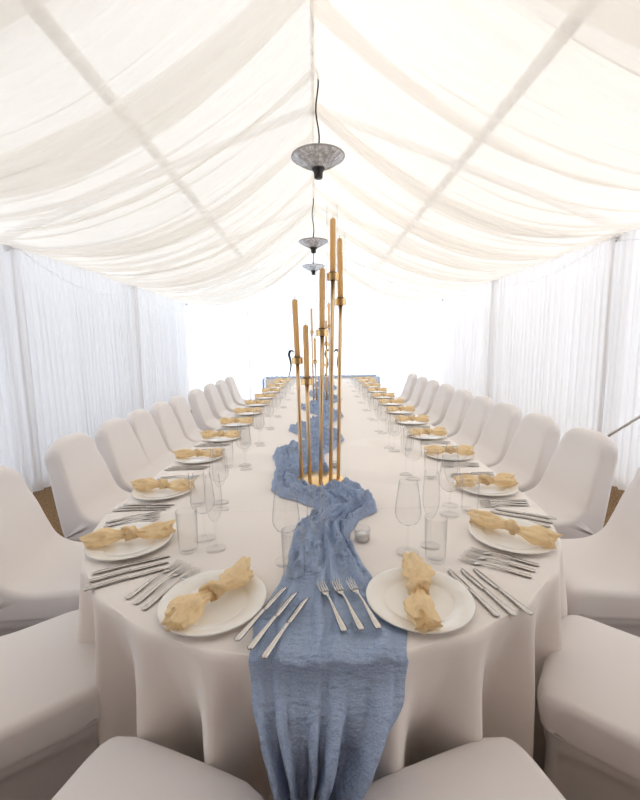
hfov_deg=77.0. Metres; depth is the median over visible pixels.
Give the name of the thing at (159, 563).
knife
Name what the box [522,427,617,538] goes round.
banquet chair
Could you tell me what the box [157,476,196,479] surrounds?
fork
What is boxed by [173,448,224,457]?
napkin
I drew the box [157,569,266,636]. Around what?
plate
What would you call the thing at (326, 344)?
candelabra
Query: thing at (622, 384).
curtain
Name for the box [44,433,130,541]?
banquet chair
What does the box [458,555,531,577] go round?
fork
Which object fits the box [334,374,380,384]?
table runner
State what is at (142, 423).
banquet chair
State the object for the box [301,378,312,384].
cup
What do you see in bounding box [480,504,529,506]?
fork
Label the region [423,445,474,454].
napkin
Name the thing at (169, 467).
knife
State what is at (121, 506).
knife
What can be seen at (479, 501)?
fork
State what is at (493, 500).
fork
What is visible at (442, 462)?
fork
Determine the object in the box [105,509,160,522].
fork
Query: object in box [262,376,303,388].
table runner
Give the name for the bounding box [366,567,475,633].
plate
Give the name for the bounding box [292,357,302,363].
cup
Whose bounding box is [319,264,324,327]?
taper candle
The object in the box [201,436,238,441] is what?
plate
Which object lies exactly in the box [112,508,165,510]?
knife
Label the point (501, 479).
napkin
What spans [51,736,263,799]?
banquet chair
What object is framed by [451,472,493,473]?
knife
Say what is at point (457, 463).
fork
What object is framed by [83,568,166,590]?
knife
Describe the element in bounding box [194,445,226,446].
knife
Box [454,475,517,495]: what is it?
plate
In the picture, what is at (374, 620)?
fork
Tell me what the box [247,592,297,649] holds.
knife
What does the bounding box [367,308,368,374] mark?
trim
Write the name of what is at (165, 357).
curtain
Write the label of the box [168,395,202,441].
banquet chair
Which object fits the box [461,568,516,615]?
knife
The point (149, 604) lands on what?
fork
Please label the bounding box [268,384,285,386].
napkin
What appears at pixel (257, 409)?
napkin
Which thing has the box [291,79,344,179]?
pendant lamp
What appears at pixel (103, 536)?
napkin
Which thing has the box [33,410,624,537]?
floor
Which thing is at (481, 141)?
drape
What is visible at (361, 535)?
candle holder
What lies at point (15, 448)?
curtain
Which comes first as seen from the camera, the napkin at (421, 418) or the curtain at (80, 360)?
the napkin at (421, 418)
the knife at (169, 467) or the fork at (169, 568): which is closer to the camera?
the fork at (169, 568)
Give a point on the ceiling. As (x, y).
(449, 291)
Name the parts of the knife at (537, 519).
blade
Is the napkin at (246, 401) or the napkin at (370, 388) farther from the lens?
the napkin at (370, 388)
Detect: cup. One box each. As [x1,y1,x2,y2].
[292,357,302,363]
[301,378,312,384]
[316,329,327,335]
[327,272,338,280]
[335,298,345,305]
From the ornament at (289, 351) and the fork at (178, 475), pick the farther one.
the ornament at (289, 351)
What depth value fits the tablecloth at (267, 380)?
8.24 m
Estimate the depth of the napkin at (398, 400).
4.54 m
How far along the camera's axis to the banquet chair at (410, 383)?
6.63 m
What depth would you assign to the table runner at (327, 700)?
0.88 m
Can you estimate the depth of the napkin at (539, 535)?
1.38 m
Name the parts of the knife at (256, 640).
blade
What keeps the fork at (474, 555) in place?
on the tablecloth at (191, 697)
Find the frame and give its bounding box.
[4,226,616,304]
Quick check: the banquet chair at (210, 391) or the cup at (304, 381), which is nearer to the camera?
the cup at (304, 381)
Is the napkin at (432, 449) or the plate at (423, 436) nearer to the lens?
the napkin at (432, 449)
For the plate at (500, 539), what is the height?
0.018 m
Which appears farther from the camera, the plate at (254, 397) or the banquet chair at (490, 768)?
the plate at (254, 397)
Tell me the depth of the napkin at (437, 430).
2.94 m
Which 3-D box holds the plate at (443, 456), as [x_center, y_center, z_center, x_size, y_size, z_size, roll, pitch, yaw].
[0.786,0.333,2.449,0.283,0.018,0.283,-1,8,-1]
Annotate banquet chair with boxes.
[0,465,84,636]
[0,610,99,799]
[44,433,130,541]
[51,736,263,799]
[95,418,162,492]
[125,409,175,468]
[149,401,197,452]
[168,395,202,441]
[188,388,219,430]
[203,383,233,419]
[215,379,243,411]
[225,376,245,405]
[363,737,565,799]
[396,373,417,402]
[404,376,427,408]
[415,380,439,414]
[427,384,454,425]
[433,389,472,436]
[448,395,494,445]
[472,402,522,466]
[489,412,560,491]
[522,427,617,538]
[537,615,639,799]
[561,467,639,636]
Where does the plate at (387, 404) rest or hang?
on the tablecloth at (191, 697)
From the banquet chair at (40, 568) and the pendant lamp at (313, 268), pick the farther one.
the pendant lamp at (313, 268)
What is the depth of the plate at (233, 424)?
3.52 m
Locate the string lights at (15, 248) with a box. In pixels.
[0,248,183,310]
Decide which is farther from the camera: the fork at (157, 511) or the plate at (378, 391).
the plate at (378, 391)
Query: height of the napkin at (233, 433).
0.054 m
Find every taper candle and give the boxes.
[292,296,299,355]
[303,321,309,377]
[310,307,312,330]
[313,337,315,359]
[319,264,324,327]
[325,320,326,342]
[328,303,329,324]
[330,218,335,271]
[337,235,342,296]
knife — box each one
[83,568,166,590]
[88,562,168,582]
[92,556,169,574]
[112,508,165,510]
[118,506,169,507]
[123,504,173,505]
[164,468,193,469]
[168,467,206,468]
[171,466,209,466]
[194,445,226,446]
[234,586,287,641]
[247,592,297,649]
[261,597,309,658]
[448,569,499,616]
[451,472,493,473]
[453,473,493,475]
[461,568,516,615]
[473,567,533,615]
[490,510,553,522]
[494,508,556,519]
[530,521,550,526]
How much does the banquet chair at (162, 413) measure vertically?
0.934 m
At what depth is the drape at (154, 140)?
2.67 m
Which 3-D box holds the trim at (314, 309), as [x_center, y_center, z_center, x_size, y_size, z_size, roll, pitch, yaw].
[-0.091,-0.943,9.207,0.040,2.240,0.040,-1,8,-1]
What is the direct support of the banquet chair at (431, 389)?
on the floor
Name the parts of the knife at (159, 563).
blade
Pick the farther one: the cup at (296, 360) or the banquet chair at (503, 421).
the banquet chair at (503, 421)
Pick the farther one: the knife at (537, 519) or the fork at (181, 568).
the knife at (537, 519)
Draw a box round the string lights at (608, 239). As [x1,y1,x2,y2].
[444,239,639,303]
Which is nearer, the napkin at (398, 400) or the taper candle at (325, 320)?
the napkin at (398, 400)
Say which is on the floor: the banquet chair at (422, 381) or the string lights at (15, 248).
the banquet chair at (422, 381)
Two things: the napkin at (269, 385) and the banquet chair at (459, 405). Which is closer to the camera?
the banquet chair at (459, 405)
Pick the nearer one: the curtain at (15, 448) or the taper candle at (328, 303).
the curtain at (15, 448)
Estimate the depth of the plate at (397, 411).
4.00 m
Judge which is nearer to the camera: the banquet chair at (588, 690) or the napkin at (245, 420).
the banquet chair at (588, 690)
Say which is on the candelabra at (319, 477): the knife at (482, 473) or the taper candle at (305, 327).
the taper candle at (305, 327)
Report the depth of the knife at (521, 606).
1.10 m
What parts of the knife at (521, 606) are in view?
blade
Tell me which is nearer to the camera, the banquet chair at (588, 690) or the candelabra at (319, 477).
the banquet chair at (588, 690)
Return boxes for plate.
[84,522,172,560]
[131,479,194,499]
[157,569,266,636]
[175,450,221,463]
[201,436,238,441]
[220,422,251,426]
[234,412,261,414]
[245,404,268,406]
[254,397,274,398]
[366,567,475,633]
[367,390,386,392]
[374,396,392,398]
[379,403,403,405]
[388,410,414,413]
[395,420,428,424]
[408,433,446,439]
[425,450,473,460]
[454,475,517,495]
[469,516,557,554]
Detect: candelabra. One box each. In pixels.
[292,271,345,486]
[309,325,329,400]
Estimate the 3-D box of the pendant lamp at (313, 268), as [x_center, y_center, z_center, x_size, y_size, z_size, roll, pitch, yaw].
[-0.129,-2.770,7.593,0.426,0.791,0.426,1,8,15]
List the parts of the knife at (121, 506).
blade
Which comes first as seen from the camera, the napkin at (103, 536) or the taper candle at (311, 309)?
the napkin at (103, 536)
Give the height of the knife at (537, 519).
0.006 m
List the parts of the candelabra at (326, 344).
stem, stem, stem, stem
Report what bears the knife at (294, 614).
on the table runner at (327, 700)
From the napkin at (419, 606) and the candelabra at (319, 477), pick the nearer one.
the napkin at (419, 606)
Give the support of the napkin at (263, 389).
on the plate
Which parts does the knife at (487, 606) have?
blade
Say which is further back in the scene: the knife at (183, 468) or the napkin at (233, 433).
the napkin at (233, 433)
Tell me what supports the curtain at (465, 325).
hanging from the frame
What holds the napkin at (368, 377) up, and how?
on the plate
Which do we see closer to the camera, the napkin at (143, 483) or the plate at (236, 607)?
the plate at (236, 607)
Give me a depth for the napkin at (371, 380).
7.01 m
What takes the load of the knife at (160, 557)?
on the tablecloth at (191, 697)
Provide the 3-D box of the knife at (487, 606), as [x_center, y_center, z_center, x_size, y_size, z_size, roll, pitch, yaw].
[0.417,0.527,1.116,0.018,0.006,0.226,-3,8,-15]
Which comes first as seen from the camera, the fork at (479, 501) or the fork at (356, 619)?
the fork at (356, 619)
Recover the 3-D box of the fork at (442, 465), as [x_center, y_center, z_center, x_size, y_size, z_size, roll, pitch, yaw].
[0.782,0.365,2.237,0.208,0.009,0.025,-1,8,-1]
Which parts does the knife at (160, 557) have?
blade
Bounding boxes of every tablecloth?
[77,378,566,799]
[265,376,376,387]
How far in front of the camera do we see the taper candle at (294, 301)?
1.90 m
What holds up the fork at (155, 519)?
on the tablecloth at (191, 697)
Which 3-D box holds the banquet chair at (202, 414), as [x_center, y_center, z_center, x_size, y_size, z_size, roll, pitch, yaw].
[-1.249,0.320,4.934,0.607,0.934,0.448,-1,8,0]
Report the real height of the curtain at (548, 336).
2.400 m
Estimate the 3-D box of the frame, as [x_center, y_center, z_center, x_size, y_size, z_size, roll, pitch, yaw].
[-0.022,-0.785,3.092,6.020,3.590,12.140,-1,8,-1]
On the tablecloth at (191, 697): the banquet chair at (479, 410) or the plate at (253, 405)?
the plate at (253, 405)
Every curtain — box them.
[0,244,36,493]
[10,246,143,490]
[137,288,191,411]
[441,282,491,397]
[486,236,615,444]
[597,228,639,490]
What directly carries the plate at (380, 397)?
on the tablecloth at (191, 697)
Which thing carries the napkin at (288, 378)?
on the plate
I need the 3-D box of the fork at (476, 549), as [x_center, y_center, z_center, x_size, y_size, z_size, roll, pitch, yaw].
[0.585,0.499,1.289,0.208,0.009,0.025,4,9,30]
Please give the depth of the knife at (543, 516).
1.60 m
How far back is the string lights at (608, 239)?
4.56 m
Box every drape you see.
[0,0,314,305]
[311,0,639,300]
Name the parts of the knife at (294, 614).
blade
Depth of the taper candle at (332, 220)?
1.84 m
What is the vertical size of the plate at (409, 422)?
0.018 m
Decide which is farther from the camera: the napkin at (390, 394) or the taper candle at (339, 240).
the napkin at (390, 394)
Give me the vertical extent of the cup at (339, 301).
0.030 m
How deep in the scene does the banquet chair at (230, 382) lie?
6.67 m
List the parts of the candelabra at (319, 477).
stem, stem, stem, stem, stem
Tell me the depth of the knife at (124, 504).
1.76 m
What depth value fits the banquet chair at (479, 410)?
3.73 m
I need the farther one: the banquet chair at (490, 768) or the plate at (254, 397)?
the plate at (254, 397)
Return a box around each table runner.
[249,376,408,799]
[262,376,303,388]
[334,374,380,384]
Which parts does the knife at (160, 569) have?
blade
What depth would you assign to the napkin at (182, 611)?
1.03 m
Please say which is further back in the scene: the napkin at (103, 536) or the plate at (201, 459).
the plate at (201, 459)
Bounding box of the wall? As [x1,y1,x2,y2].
[186,251,442,399]
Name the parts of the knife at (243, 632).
blade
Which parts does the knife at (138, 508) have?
blade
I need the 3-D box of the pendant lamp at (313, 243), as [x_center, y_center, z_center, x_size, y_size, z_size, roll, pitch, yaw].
[-0.100,-2.522,5.780,0.426,0.791,0.426,-8,10,-40]
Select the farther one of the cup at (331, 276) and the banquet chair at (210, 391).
the banquet chair at (210, 391)
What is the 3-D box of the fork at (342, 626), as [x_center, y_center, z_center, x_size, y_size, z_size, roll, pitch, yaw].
[0.028,0.520,1.033,0.025,0.009,0.208,-3,8,-16]
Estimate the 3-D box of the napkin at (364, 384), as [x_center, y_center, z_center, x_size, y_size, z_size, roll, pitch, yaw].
[0.818,-0.243,6.388,0.305,0.054,0.097,-1,8,3]
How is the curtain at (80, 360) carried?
hanging from the frame
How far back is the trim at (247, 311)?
9.15 m
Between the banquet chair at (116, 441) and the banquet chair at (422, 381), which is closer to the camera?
the banquet chair at (116, 441)
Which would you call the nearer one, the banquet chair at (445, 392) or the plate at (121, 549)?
the plate at (121, 549)
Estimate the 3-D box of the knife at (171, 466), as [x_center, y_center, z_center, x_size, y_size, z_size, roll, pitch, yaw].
[-0.745,0.382,2.322,0.226,0.006,0.018,-1,8,0]
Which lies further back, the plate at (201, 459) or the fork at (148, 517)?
the plate at (201, 459)
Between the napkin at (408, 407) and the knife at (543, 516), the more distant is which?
the napkin at (408, 407)
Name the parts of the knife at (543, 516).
blade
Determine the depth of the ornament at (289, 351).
8.45 m
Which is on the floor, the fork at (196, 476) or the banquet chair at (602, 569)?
the banquet chair at (602, 569)
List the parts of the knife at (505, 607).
blade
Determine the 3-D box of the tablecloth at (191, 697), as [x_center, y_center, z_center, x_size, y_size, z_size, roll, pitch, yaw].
[0.058,0.441,4.545,2.044,0.744,7.357,-1,8,-1]
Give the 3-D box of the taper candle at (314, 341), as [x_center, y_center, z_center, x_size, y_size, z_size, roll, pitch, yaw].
[-0.060,-0.594,4.652,0.026,0.272,0.026,-1,8,-1]
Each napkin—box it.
[79,519,176,547]
[130,477,196,490]
[161,556,253,630]
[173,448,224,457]
[200,430,241,437]
[219,417,253,423]
[233,407,262,412]
[244,400,270,403]
[253,393,276,396]
[261,388,281,391]
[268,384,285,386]
[273,380,288,382]
[276,377,291,379]
[356,376,370,379]
[359,379,375,382]
[362,383,380,386]
[366,387,386,390]
[371,392,394,396]
[377,398,403,403]
[385,405,414,411]
[394,415,428,421]
[401,551,442,633]
[407,427,447,435]
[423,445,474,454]
[453,473,518,486]
[467,509,561,548]
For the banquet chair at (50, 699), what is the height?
0.934 m
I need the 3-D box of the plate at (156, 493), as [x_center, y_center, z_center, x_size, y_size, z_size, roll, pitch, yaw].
[-0.748,0.432,1.927,0.283,0.018,0.283,-1,8,-1]
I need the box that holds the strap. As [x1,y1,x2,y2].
[607,415,639,436]
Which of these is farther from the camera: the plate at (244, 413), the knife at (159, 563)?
the plate at (244, 413)
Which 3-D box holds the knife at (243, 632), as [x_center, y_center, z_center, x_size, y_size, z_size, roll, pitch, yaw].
[-0.143,0.528,1.010,0.019,0.006,0.226,3,9,25]
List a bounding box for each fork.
[103,513,159,527]
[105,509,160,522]
[125,559,182,598]
[133,564,190,604]
[134,517,159,522]
[141,567,198,609]
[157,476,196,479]
[160,475,198,477]
[316,579,347,631]
[331,578,364,629]
[345,577,381,628]
[442,462,477,463]
[442,463,478,465]
[442,465,478,466]
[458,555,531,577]
[463,550,535,571]
[468,546,539,565]
[479,501,527,503]
[480,499,526,501]
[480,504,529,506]
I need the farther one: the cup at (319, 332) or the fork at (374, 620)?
the cup at (319, 332)
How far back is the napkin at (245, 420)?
3.52 m
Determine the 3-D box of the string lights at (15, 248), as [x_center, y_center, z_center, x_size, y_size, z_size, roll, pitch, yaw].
[-2.826,-1.459,4.960,0.036,0.276,7.501,-1,8,-1]
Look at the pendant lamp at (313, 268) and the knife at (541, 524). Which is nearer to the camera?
the knife at (541, 524)
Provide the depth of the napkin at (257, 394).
5.26 m
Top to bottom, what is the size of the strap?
0.447 m
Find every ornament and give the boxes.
[288,349,293,375]
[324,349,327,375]
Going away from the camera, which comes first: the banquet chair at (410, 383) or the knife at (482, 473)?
the knife at (482, 473)
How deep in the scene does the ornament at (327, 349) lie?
8.47 m
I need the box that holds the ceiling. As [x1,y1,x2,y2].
[0,225,456,292]
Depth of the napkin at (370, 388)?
5.72 m
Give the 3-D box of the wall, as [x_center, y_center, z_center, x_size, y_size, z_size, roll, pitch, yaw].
[-0.103,-1.621,9.114,6.100,3.610,0.001,-1,8,-1]
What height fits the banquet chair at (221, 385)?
0.934 m
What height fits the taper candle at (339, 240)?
0.292 m
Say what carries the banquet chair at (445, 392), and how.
on the floor
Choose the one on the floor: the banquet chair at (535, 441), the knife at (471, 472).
the banquet chair at (535, 441)
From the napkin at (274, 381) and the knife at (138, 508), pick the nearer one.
the knife at (138, 508)
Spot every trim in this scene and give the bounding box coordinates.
[246,310,251,399]
[314,309,316,375]
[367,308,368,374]

